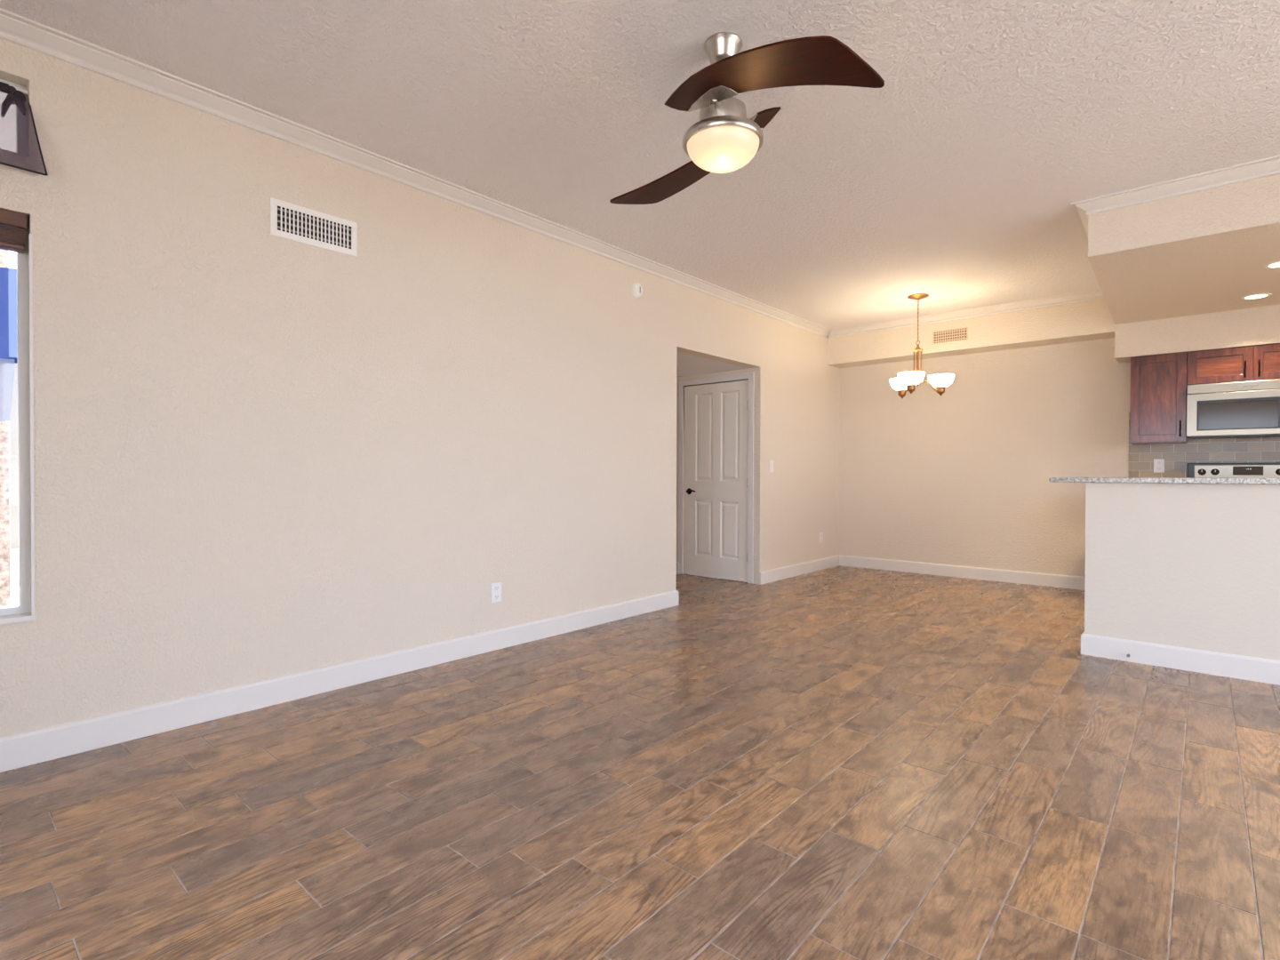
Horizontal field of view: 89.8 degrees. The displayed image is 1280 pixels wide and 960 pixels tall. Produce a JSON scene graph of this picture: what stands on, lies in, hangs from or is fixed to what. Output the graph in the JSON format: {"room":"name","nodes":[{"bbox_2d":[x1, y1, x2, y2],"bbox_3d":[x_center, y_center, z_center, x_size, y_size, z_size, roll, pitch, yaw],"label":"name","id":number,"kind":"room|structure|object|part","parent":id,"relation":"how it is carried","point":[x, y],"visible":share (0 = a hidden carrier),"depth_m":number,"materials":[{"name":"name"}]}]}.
{"room":"empty living room","nodes":[
{"label":"empty living room","id":0,"kind":"room"},
{"bbox_2d":[0,38,839,736],"bbox_3d":[-0.883,-0.304,3.882,0.130,2.625,9.768,1,1,41],"label":"wall","id":1,"kind":"structure","parent":0,"point":[259,455],"depth_m":3.03,"materials":[{"name":"beige paint"}]},
{"bbox_2d":[0,79,26,89],"bbox_3d":[-2.779,-1.288,1.762,0.055,0.273,1.592,1,1,41],"label":"window","id":2,"kind":"structure","parent":1,"relation":"in","point":[1,80],"depth_m":2.31,"materials":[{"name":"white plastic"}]},
{"bbox_2d":[0,228,36,623],"bbox_3d":[-2.752,-0.220,1.745,0.137,1.454,1.610,1,1,41],"label":"window","id":3,"kind":"structure","parent":1,"relation":"in","point":[20,612],"depth_m":2.34,"materials":[{"name":"white plastic"}]},
{"bbox_2d":[0,208,27,253],"bbox_3d":[-2.734,-0.882,1.731,0.060,0.130,1.570,1,1,41],"label":"window blind","id":4,"kind":"object","parent":3,"relation":"attached to","point":[13,225],"visible":1,"depth_m":2.28,"materials":[{"name":"brown wood"}]},
{"bbox_3d":[-2.734,-0.825,1.732,0.052,0.016,1.560,1,1,41],"label":"rail","id":5,"kind":"part","parent":4,"relation":"part of","materials":[{"name":"brown wood"}]},
{"bbox_3d":[-2.733,0.499,1.734,0.082,0.016,1.610,1,1,41],"label":"sill","id":6,"kind":"part","parent":3,"relation":"part of","materials":[{"name":"white"}]},
{"bbox_3d":[-2.181,-0.197,2.305,0.004,1.366,0.009,1,1,41],"label":"trim","id":7,"kind":"part","parent":3,"relation":"part of","materials":[{"name":"white"}]},
{"bbox_2d":[0,81,47,175],"bbox_3d":[-2.699,-1.239,1.700,0.086,0.312,1.667,1,1,41],"label":"window valance","id":8,"kind":"object","parent":1,"relation":"attached to","point":[20,145],"visible":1,"depth_m":2.25,"materials":[{"name":"fabric"}]},
{"bbox_3d":[-2.725,-1.389,1.719,0.014,0.013,1.580,1,1,41],"label":"rod","id":9,"kind":"part","parent":8,"relation":"part of","materials":[{"name":"white plastic"}]},
{"bbox_2d":[270,197,357,256],"bbox_3d":[-1.530,-1.187,3.032,0.006,0.166,0.395,1,1,41],"label":"air vent","id":10,"kind":"object","parent":1,"relation":"in","point":[288,220],"visible":1,"depth_m":3.02,"materials":[{"name":"white plastic"}]},
{"bbox_2d":[0,590,678,772],"bbox_3d":[-1.876,0.957,2.758,0.145,0.119,6.454,1,1,41],"label":"baseboard","id":11,"kind":"structure","parent":1,"relation":"attached to","point":[18,750],"depth_m":2.91,"materials":[{"name":"white wood"}]},
{"bbox_2d":[0,8,831,338],"bbox_3d":[-0.902,-1.583,3.687,0.078,0.064,9.165,1,1,41],"label":"trim","id":12,"kind":"structure","parent":1,"relation":"attached to","point":[16,28],"depth_m":2.98,"materials":[{"name":"white wood"}]},
{"bbox_2d":[491,582,501,602],"bbox_3d":[-0.854,0.670,3.824,0.009,0.116,0.072,1,1,41],"label":"wall outlet","id":13,"kind":"object","parent":1,"relation":"attached to","point":[496,588],"visible":1,"depth_m":3.82,"materials":[{"name":"white plastic"}]},
{"bbox_2d":[494,584,498,591],"bbox_3d":[-0.852,0.644,3.821,0.003,0.033,0.032,1,1,41],"label":"socket","id":14,"kind":"object","parent":13,"relation":"attached to","point":[496,587],"depth_m":3.82,"materials":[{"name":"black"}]},
{"bbox_2d":[494,593,498,599],"bbox_3d":[-0.852,0.696,3.822,0.003,0.033,0.032,1,1,41],"label":"socket","id":15,"kind":"object","parent":13,"relation":"attached to","point":[496,596],"depth_m":3.82,"materials":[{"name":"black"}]},
{"bbox_2d":[631,282,643,298],"bbox_3d":[-0.012,-1.398,4.732,0.038,0.116,0.116,1,1,41],"label":"smoke detector","id":16,"kind":"object","parent":1,"relation":"attached to","point":[636,289],"visible":1,"depth_m":4.71,"materials":[{"name":"white plastic"}]},
{"bbox_2d":[676,561,679,574],"bbox_3d":[0.061,0.928,6.185,1.470,0.119,1.282,1,1,41],"label":"baseboard","id":17,"kind":"structure","parent":1,"relation":"attached to","point":[677,564],"depth_m":6.72,"materials":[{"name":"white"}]},
{"bbox_2d":[769,460,773,471],"bbox_3d":[1.279,-0.132,6.238,0.010,0.116,0.072,1,1,41],"label":"light switch","id":18,"kind":"object","parent":1,"relation":"attached to","point":[771,461],"visible":1,"depth_m":6.23,"materials":[{"name":"white plastic"}]},
{"bbox_2d":[819,532,823,543],"bbox_3d":[1.991,0.632,7.060,0.009,0.116,0.072,1,1,41],"label":"wall outlet","id":19,"kind":"object","parent":1,"relation":"attached to","point":[820,533],"visible":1,"depth_m":7.05,"materials":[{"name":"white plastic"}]},
{"bbox_2d":[0,565,1279,959],"bbox_3d":[0.745,1.029,2.361,7.747,0.002,9.618,1,1,41],"label":"floor","id":20,"kind":"structure","parent":0,"point":[839,762],"depth_m":2.06,"materials":[{"name":"brown wood"}]},
{"bbox_2d":[1187,462,1279,478],"bbox_3d":[4.623,0.440,4.862,0.760,1.148,0.708,1,1,41],"label":"range","id":21,"kind":"object","parent":20,"relation":"on","point":[1269,469],"visible":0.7,"depth_m":5.12,"materials":[{"name":"silver metal"}]},
{"bbox_3d":[4.588,-0.066,5.247,0.052,0.052,0.024,1,1,41],"label":"knob","id":22,"kind":"part","parent":21,"relation":"part of","materials":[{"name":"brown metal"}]},
{"bbox_3d":[4.648,-0.065,5.194,0.052,0.052,0.024,1,1,41],"label":"knob","id":23,"kind":"part","parent":21,"relation":"part of","materials":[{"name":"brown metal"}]},
{"bbox_3d":[4.929,-0.061,4.947,0.052,0.052,0.024,1,1,41],"label":"knob","id":24,"kind":"part","parent":21,"relation":"part of","materials":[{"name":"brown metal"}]},
{"bbox_2d":[0,0,1279,330],"bbox_3d":[0.596,-1.675,2.571,8.500,0.150,9.768,1,1,41],"label":"ceiling","id":25,"kind":"structure","parent":0,"point":[955,180],"depth_m":2.79,"materials":[{"name":"white paint"}]},
{"bbox_2d":[609,31,884,204],"bbox_3d":[0.305,-1.373,2.360,0.426,0.451,1.208,0,1,-25],"label":"ceiling fan","id":26,"kind":"object","parent":25,"relation":"hanging from","point":[724,140],"visible":1,"depth_m":2.22,"materials":[{"name":"brown wood"}]},
{"bbox_3d":[0.238,-1.290,2.630,0.762,0.182,0.271,1,1,41],"label":"blade","id":27,"kind":"part","parent":26,"relation":"part of","materials":[{"name":"brown wood"}]},
{"bbox_3d":[0.304,-1.191,2.362,0.264,0.088,0.264,1,1,41],"label":"lamp shade","id":28,"kind":"part","parent":26,"relation":"part of","materials":[{"name":"beige glass"}]},
{"bbox_3d":[0.371,-1.284,2.092,0.762,0.182,0.271,1,1,41],"label":"blade","id":29,"kind":"part","parent":26,"relation":"part of","materials":[{"name":"brown wood"}]},
{"bbox_2d":[889,293,954,398],"bbox_3d":[2.426,-1.183,5.651,0.548,0.885,0.518,1,1,41],"label":"chandelier","id":30,"kind":"object","parent":25,"relation":"hanging from","point":[906,381],"visible":1,"depth_m":5.62,"materials":[{"name":"white glass"}]},
{"bbox_3d":[2.396,-0.870,5.873,0.216,0.106,0.216,1,1,41],"label":"lamp shade","id":31,"kind":"part","parent":30,"relation":"part of","materials":[{"name":"beige glass"}]},
{"bbox_3d":[2.334,-0.867,5.532,0.216,0.106,0.216,1,1,41],"label":"lamp shade","id":32,"kind":"part","parent":30,"relation":"part of","materials":[{"name":"beige glass"}]},
{"bbox_3d":[2.457,-1.407,5.681,0.011,0.378,0.011,0,1,-4],"label":"chain","id":33,"kind":"part","parent":30,"relation":"part of","materials":[{"name":"gold metal"}]},
{"bbox_3d":[2.449,-1.001,5.655,0.012,0.280,0.018,0,1,13],"label":"rod","id":34,"kind":"part","parent":30,"relation":"part of","materials":[{"name":"gold metal"}]},
{"bbox_3d":[2.486,-1.001,5.678,0.018,0.280,0.012,0,1,12],"label":"rod","id":35,"kind":"part","parent":30,"relation":"part of","materials":[{"name":"gold metal"}]},
{"bbox_3d":[2.567,-0.824,5.670,0.168,0.108,0.013,0,1,8],"label":"arm","id":36,"kind":"part","parent":30,"relation":"part of","materials":[{"name":"gold metal"}]},
{"bbox_3d":[2.650,-0.867,5.658,0.216,0.106,0.216,1,1,41],"label":"lamp shade","id":37,"kind":"part","parent":30,"relation":"part of","materials":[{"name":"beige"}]},
{"bbox_2d":[676,351,747,376],"bbox_3d":[0.029,-1.124,6.197,1.570,0.100,1.522,1,1,41],"label":"ceiling","id":38,"kind":"structure","parent":0,"point":[687,364],"depth_m":6.03,"materials":[{"name":"white paint"}]},
{"bbox_2d":[676,368,748,574],"bbox_3d":[0.527,-0.057,6.701,1.470,2.081,0.120,1,1,41],"label":"wall","id":39,"kind":"structure","parent":0,"point":[741,371],"depth_m":6.70,"materials":[{"name":"beige paint"}]},
{"bbox_2d":[678,372,753,583],"bbox_3d":[0.747,-0.024,6.433,0.905,2.021,0.105,1,1,41],"label":"door","id":40,"kind":"structure","parent":39,"relation":"in","point":[718,485],"depth_m":6.43,"materials":[{"name":"beige paint"}]},
{"bbox_3d":[0.520,0.117,6.604,0.141,0.064,0.061,1,1,41],"label":"handle","id":41,"kind":"part","parent":40,"relation":"part of","materials":[{"name":"brown metal"}]},
{"bbox_2d":[827,298,1114,367],"bbox_3d":[3.164,-1.452,6.417,2.583,0.359,0.303,1,1,41],"label":"wall","id":42,"kind":"structure","parent":0,"point":[1088,320],"depth_m":6.12,"materials":[{"name":"beige paint"}]},
{"bbox_2d":[932,327,967,343],"bbox_3d":[3.046,-1.417,6.314,0.321,0.126,0.006,1,1,41],"label":"air vent","id":43,"kind":"object","parent":42,"relation":"in","point":[958,334],"visible":1,"depth_m":6.31,"materials":[{"name":"beige metal"}]},
{"bbox_2d":[825,288,1104,337],"bbox_3d":[3.053,-1.598,6.258,2.623,0.064,0.080,1,1,41],"label":"trim","id":44,"kind":"structure","parent":42,"relation":"attached to","point":[1096,294],"depth_m":6.14,"materials":[{"name":"white wood"}]},
{"bbox_2d":[838,337,1279,576],"bbox_3d":[4.598,-0.305,5.461,6.280,2.625,0.158,1,1,41],"label":"wall","id":45,"kind":"structure","parent":0,"point":[960,476],"depth_m":6.34,"materials":[{"name":"beige paint"}]},
{"bbox_2d":[759,554,1084,590],"bbox_3d":[2.710,0.939,5.873,2.660,0.119,1.747,1,1,41],"label":"baseboard","id":46,"kind":"structure","parent":45,"relation":"attached to","point":[1047,580],"depth_m":6.52,"materials":[{"name":"white wood"}]},
{"bbox_2d":[1129,352,1187,444],"bbox_3d":[4.322,-0.668,5.354,0.360,0.721,0.361,1,1,41],"label":"upper cabinet","id":47,"kind":"object","parent":45,"relation":"attached to","point":[1158,382],"visible":0.99,"depth_m":5.25,"materials":[{"name":"brown wood"}]},
{"bbox_3d":[4.236,-0.665,5.256,0.232,0.583,0.008,1,1,41],"label":"panel","id":48,"kind":"part","parent":47,"relation":"part of","materials":[{"name":"brown wood"}]},
{"bbox_3d":[4.321,-0.413,5.141,0.010,0.130,0.038,1,1,41],"label":"handle","id":49,"kind":"part","parent":47,"relation":"part of","materials":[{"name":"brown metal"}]},
{"bbox_2d":[1153,458,1164,472],"bbox_3d":[4.437,-0.121,5.493,0.072,0.116,0.009,1,1,41],"label":"wall outlet","id":50,"kind":"object","parent":45,"relation":"attached to","point":[1158,463],"visible":1,"depth_m":5.49,"materials":[{"name":"white plastic"}]},
{"bbox_2d":[1156,460,1161,464],"bbox_3d":[4.435,-0.147,5.491,0.032,0.033,0.003,1,1,41],"label":"socket","id":51,"kind":"object","parent":50,"relation":"attached to","point":[1158,462],"depth_m":5.49,"materials":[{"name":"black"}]},
{"bbox_2d":[1156,466,1161,471],"bbox_3d":[4.435,-0.095,5.491,0.032,0.033,0.003,1,1,41],"label":"socket","id":52,"kind":"object","parent":50,"relation":"attached to","point":[1158,468],"depth_m":5.49,"materials":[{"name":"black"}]},
{"bbox_2d":[1187,343,1279,384],"bbox_3d":[4.743,-0.888,4.982,0.756,0.271,0.361,1,1,41],"label":"upper cabinet","id":53,"kind":"object","parent":45,"relation":"attached to","point":[1256,362],"visible":0.99,"depth_m":4.95,"materials":[{"name":"brown wood"}]},
{"bbox_3d":[4.512,-0.887,5.005,0.372,0.255,0.019,1,1,41],"label":"door","id":54,"kind":"part","parent":53,"relation":"part of","materials":[{"name":"brown wood"}]},
{"bbox_3d":[4.515,-0.887,5.009,0.262,0.145,0.008,1,1,41],"label":"panel","id":55,"kind":"part","parent":53,"relation":"part of","materials":[{"name":"brown wood"}]},
{"bbox_2d":[1186,378,1279,439],"bbox_3d":[4.721,-0.542,4.961,0.756,0.414,0.424,1,1,41],"label":"microwave","id":56,"kind":"object","parent":53,"relation":"attached to","point":[1241,409],"visible":1,"depth_m":4.91,"materials":[{"name":"white plastic"}]},
{"bbox_3d":[4.620,-0.710,4.844,0.756,0.072,0.025,1,1,41],"label":"grille panel","id":57,"kind":"part","parent":56,"relation":"part of","materials":[{"name":"silver metal"}]},
{"bbox_3d":[4.604,-0.842,4.890,0.010,0.126,0.038,1,1,41],"label":"handle","id":58,"kind":"part","parent":53,"relation":"part of","materials":[{"name":"brown metal"}]},
{"bbox_3d":[4.662,-0.841,4.838,0.010,0.126,0.038,1,1,41],"label":"handle","id":59,"kind":"part","parent":53,"relation":"part of","materials":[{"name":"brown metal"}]},
{"bbox_3d":[4.796,-0.883,4.755,0.372,0.255,0.019,1,1,41],"label":"door","id":60,"kind":"part","parent":53,"relation":"part of","materials":[{"name":"brown wood"}]},
{"bbox_3d":[4.799,-0.883,4.759,0.262,0.145,0.008,1,1,41],"label":"panel","id":61,"kind":"part","parent":53,"relation":"part of","materials":[{"name":"brown wood"}]},
{"bbox_2d":[1084,482,1279,660],"bbox_3d":[3.602,0.528,2.958,2.558,1.004,0.120,1,1,41],"label":"wall","id":62,"kind":"structure","parent":0,"point":[1186,565],"depth_m":3.46,"materials":[{"name":"beige paint"}]},
{"bbox_2d":[1048,477,1279,484],"bbox_3d":[3.623,0.009,3.073,2.786,0.030,0.400,1,1,41],"label":"bar","id":63,"kind":"object","parent":62,"relation":"on","point":[1145,480],"visible":1,"depth_m":3.49,"materials":[{"name":"stone"}]},
{"bbox_2d":[1080,632,1279,685],"bbox_3d":[3.590,0.971,2.962,2.573,0.119,0.135,1,1,41],"label":"baseboard","id":64,"kind":"structure","parent":62,"relation":"attached to","point":[1245,668],"depth_m":3.46,"materials":[{"name":"white wood"}]},
{"bbox_2d":[1088,173,1279,363],"bbox_3d":[4.681,-1.304,3.601,3.417,0.589,2.531,1,1,41],"label":"wall","id":65,"kind":"structure","parent":0,"point":[1172,274],"depth_m":3.92,"materials":[{"name":"beige paint"}]},
{"bbox_2d":[1071,154,1279,246],"bbox_3d":[4.527,-1.566,3.481,3.495,0.064,2.306,1,1,41],"label":"trim","id":66,"kind":"structure","parent":65,"relation":"attached to","point":[1268,166],"depth_m":3.46,"materials":[{"name":"white wood"}]},
{"bbox_2d":[1240,292,1271,299],"bbox_3d":[4.359,-1.298,4.546,0.164,0.006,0.164,1,1,41],"label":"recessed light","id":67,"kind":"object","parent":65,"relation":"in","point":[1266,294],"visible":1,"depth_m":4.54,"materials":[{"name":"white plastic"}]},
{"bbox_2d":[1263,260,1279,268],"bbox_3d":[3.841,-1.292,3.844,0.164,0.006,0.164,1,1,41],"label":"recessed light","id":68,"kind":"object","parent":65,"relation":"in","point":[1276,264],"visible":1,"depth_m":3.87,"materials":[{"name":"white plastic"}]},
{"label":"outside","id":69,"kind":"structure","parent":0,"visible":0},
{"bbox_2d":[10,548,18,605],"bbox_3d":[-2.380,1.297,2.102,60.000,0.150,60.000,1,1,41],"label":"ground","id":70,"kind":"structure","parent":69,"point":[14,553],"depth_m":7.61,"materials":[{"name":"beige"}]},
{"bbox_2d":[0,248,10,607],"bbox_3d":[-6.170,-0.484,1.705,0.200,3.400,6.420,1,1,41],"label":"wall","id":71,"kind":"structure","parent":70,"relation":"on","point":[4,480],"depth_m":4.04,"materials":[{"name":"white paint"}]},
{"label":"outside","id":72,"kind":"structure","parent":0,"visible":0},
{"bbox_2d":[8,363,18,549],"bbox_3d":[-2.475,-0.105,2.542,0.036,0.755,0.034,1,1,41],"label":"downspout","id":73,"kind":"object","parent":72,"point":[12,456],"visible":0.63,"depth_m":2.53,"materials":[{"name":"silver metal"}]},
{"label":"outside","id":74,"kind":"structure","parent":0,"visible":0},
{"bbox_2d":[0,267,16,421],"bbox_3d":[-2.716,-0.450,2.213,0.042,0.760,0.842,1,1,41],"label":"hanging cloth","id":75,"kind":"object","parent":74,"point":[8,276],"visible":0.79,"depth_m":2.50,"materials":[{"name":"blue fabric"}]}
]}

